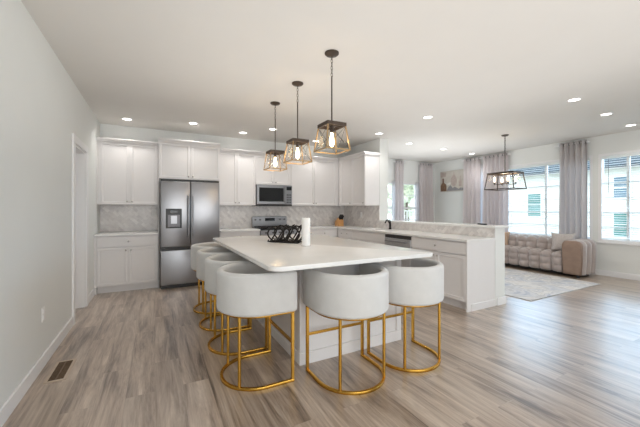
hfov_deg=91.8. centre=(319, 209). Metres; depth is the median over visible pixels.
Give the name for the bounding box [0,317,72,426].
baseboard
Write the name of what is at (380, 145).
wall
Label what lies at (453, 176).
vase
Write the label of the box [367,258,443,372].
bar stool
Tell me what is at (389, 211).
railing
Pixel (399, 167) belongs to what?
curtain
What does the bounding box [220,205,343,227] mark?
tile backsplash
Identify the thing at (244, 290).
bar stool
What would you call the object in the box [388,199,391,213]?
tree
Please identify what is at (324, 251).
island countertop
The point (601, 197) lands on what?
window
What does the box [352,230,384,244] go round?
base cabinet
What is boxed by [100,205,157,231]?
tile backsplash
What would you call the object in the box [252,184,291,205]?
microwave
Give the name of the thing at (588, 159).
window blind
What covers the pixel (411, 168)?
wall
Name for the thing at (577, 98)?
recessed light
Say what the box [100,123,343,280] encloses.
wall
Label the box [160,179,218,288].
refrigerator
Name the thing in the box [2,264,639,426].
floor
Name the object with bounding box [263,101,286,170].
pendant lamp
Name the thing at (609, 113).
recessed light
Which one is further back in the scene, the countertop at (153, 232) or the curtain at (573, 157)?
the curtain at (573, 157)
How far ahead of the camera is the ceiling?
3.12 m
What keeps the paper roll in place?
on the island countertop at (324, 251)
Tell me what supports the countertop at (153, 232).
on the base cabinet at (130, 262)
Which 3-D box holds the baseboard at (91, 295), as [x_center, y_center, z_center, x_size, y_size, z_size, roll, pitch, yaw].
[-3.279,1.244,4.444,0.016,0.105,0.555,0,0,-28]
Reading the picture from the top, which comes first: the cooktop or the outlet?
the cooktop
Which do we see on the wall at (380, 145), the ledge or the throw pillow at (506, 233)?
the ledge
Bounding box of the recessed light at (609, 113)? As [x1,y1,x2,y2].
[599,112,613,115]
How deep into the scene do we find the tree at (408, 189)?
25.68 m
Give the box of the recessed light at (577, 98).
[566,97,581,101]
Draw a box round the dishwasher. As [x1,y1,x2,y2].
[385,234,411,266]
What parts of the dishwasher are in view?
handle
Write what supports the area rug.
on the floor
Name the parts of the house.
pane, pane, pane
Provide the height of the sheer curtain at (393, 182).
2.070 m
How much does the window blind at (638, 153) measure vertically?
1.610 m
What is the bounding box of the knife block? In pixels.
[335,214,343,225]
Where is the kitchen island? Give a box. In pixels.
[257,260,400,365]
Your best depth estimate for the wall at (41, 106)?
2.37 m
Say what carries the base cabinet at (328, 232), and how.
on the floor
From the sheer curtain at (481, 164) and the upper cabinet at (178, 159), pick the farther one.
the sheer curtain at (481, 164)
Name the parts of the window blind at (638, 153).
head rail, rail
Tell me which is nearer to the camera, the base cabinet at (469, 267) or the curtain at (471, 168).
the base cabinet at (469, 267)
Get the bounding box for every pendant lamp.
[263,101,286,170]
[283,81,311,164]
[313,49,350,154]
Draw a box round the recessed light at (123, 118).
[121,117,132,120]
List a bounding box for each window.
[388,182,414,220]
[508,155,592,239]
[596,149,639,245]
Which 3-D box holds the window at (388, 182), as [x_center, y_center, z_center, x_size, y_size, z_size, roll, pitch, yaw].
[2.250,-0.038,9.058,1.630,1.490,0.150,0,0,-28]
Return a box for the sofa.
[505,234,595,277]
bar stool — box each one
[191,242,222,313]
[196,247,248,331]
[205,253,267,355]
[216,261,296,391]
[303,263,388,394]
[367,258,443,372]
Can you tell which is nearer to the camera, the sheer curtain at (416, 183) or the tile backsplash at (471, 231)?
the tile backsplash at (471, 231)
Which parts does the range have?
panel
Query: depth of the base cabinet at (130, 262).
4.87 m
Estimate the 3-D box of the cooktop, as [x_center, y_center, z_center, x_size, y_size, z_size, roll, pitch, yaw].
[-0.918,0.387,6.283,0.754,0.030,0.580,0,0,-28]
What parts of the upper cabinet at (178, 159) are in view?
panel, door, crown moulding, door, panel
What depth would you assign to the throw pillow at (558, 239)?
6.23 m
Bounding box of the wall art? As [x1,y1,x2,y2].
[440,169,462,191]
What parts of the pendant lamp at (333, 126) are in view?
rod, bulb, frame, chain, cage frame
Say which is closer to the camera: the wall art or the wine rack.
the wine rack
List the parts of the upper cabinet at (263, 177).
door, crown moulding, door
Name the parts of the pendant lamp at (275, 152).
cage frame, frame, rod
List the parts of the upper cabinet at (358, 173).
door, door, crown moulding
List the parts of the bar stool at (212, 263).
leg, leg, backrest, leg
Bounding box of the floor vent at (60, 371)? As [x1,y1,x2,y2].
[43,358,76,383]
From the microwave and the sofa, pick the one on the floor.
the sofa
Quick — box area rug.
[505,268,598,300]
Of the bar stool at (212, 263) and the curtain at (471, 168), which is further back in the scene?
the curtain at (471, 168)
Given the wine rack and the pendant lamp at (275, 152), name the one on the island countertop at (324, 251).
the wine rack
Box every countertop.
[94,230,157,236]
[213,234,432,271]
[220,228,259,231]
[297,225,494,241]
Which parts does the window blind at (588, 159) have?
head rail, rail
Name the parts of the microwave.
door, control panel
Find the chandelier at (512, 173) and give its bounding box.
[484,134,526,190]
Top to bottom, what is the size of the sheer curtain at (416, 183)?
2.070 m
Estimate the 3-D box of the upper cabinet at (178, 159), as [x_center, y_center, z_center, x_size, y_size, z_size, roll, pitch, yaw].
[-2.350,0.067,5.562,0.975,2.460,0.670,0,0,-28]
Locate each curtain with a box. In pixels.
[392,181,394,219]
[395,160,403,220]
[415,182,418,220]
[419,163,433,221]
[463,157,480,223]
[481,164,482,222]
[482,153,508,231]
[559,140,586,238]
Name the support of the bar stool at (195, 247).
on the floor
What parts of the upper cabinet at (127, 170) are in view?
door, crown moulding, door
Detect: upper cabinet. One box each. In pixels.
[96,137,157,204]
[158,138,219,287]
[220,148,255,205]
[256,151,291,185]
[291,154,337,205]
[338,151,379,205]
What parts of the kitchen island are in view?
corner post, skirting, corner post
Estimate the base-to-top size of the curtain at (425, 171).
2.665 m
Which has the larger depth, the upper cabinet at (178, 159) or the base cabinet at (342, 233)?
the base cabinet at (342, 233)
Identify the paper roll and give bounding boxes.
[301,218,310,245]
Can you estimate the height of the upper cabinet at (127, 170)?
1.068 m
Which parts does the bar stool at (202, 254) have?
leg, leg, backrest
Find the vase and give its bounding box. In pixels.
[451,174,456,185]
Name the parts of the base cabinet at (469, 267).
door, drawer, door, panel, skirting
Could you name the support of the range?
on the floor
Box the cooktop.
[252,227,288,229]
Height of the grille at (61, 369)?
0.006 m
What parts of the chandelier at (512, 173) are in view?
chain, frame, cage frame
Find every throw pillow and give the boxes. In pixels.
[505,232,509,244]
[551,233,575,249]
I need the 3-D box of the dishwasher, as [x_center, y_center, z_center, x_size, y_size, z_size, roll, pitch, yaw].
[1.460,0.860,5.140,0.601,0.874,0.606,0,0,-28]
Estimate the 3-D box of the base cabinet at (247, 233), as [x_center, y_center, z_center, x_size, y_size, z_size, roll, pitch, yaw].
[-1.598,0.855,5.967,0.730,0.884,0.651,0,0,-28]
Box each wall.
[0,0,99,407]
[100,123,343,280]
[344,138,504,305]
[388,159,434,221]
[435,129,639,274]
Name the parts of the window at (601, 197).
sill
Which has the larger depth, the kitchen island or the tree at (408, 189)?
the tree at (408, 189)
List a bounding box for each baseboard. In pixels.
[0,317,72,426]
[88,288,94,303]
[497,296,505,305]
[594,269,639,280]
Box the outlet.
[42,306,44,321]
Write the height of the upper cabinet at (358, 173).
1.068 m
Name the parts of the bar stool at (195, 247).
leg, leg, backrest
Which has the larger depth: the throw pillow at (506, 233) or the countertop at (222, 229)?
the throw pillow at (506, 233)
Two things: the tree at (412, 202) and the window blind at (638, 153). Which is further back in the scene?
the tree at (412, 202)
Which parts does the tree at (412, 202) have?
crown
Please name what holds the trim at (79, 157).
attached to the wall at (41, 106)
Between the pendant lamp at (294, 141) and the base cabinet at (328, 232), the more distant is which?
the base cabinet at (328, 232)
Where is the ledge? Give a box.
[378,220,508,227]
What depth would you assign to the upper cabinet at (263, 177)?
6.30 m
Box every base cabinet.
[94,234,157,294]
[220,231,259,236]
[297,228,336,236]
[338,229,352,238]
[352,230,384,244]
[411,236,495,311]
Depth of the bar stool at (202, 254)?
3.35 m
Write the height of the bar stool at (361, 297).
0.836 m
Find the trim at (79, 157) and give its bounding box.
[72,133,87,325]
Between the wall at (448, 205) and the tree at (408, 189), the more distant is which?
the tree at (408, 189)
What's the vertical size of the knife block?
0.267 m
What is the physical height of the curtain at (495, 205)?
2.665 m
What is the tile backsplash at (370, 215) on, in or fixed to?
attached to the wall at (380, 145)
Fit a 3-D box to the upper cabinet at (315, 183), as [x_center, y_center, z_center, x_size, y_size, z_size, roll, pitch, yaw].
[-0.165,-0.609,6.887,1.151,1.068,0.380,0,0,-28]
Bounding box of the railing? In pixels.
[388,210,413,220]
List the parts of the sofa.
backrest, seat, arm, arm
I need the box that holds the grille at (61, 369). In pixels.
[48,360,72,380]
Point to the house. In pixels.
(552, 204)
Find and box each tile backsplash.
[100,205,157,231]
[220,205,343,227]
[344,206,379,227]
[379,222,494,237]
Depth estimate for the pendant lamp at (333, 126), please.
2.85 m
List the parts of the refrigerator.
door, gap trim, freezer drawer, kick plate, handle, handle, door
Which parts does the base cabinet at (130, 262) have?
door, drawer, door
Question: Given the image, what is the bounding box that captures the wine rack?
[267,224,310,243]
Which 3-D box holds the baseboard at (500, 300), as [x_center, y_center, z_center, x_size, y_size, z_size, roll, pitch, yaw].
[2.469,1.244,4.217,0.196,0.105,0.016,0,0,-28]
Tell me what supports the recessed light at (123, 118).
in the ceiling
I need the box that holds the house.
[510,155,639,239]
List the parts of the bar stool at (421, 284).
leg, leg, backrest, leg, leg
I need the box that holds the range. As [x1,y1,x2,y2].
[252,216,296,235]
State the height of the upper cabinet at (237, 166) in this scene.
1.068 m
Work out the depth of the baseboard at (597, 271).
5.87 m
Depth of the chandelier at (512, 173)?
6.03 m
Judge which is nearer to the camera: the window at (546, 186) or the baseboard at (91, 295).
the baseboard at (91, 295)
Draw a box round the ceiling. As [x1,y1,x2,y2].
[21,0,639,162]
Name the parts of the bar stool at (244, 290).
leg, leg, backrest, leg, leg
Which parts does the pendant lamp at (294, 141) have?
frame, rod, cage frame, bulb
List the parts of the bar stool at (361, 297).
leg, leg, backrest, leg, leg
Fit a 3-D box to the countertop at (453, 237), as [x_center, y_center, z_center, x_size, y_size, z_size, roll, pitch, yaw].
[0.800,0.398,5.464,1.497,0.030,3.772,0,0,-28]
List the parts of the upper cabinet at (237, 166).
door, crown moulding, door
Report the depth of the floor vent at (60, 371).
2.47 m
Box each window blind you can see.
[508,158,589,237]
[602,152,639,240]
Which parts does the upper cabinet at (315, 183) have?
door, crown moulding, door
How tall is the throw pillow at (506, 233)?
0.342 m
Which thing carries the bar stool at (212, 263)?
on the floor
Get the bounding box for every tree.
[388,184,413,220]
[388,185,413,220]
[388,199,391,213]

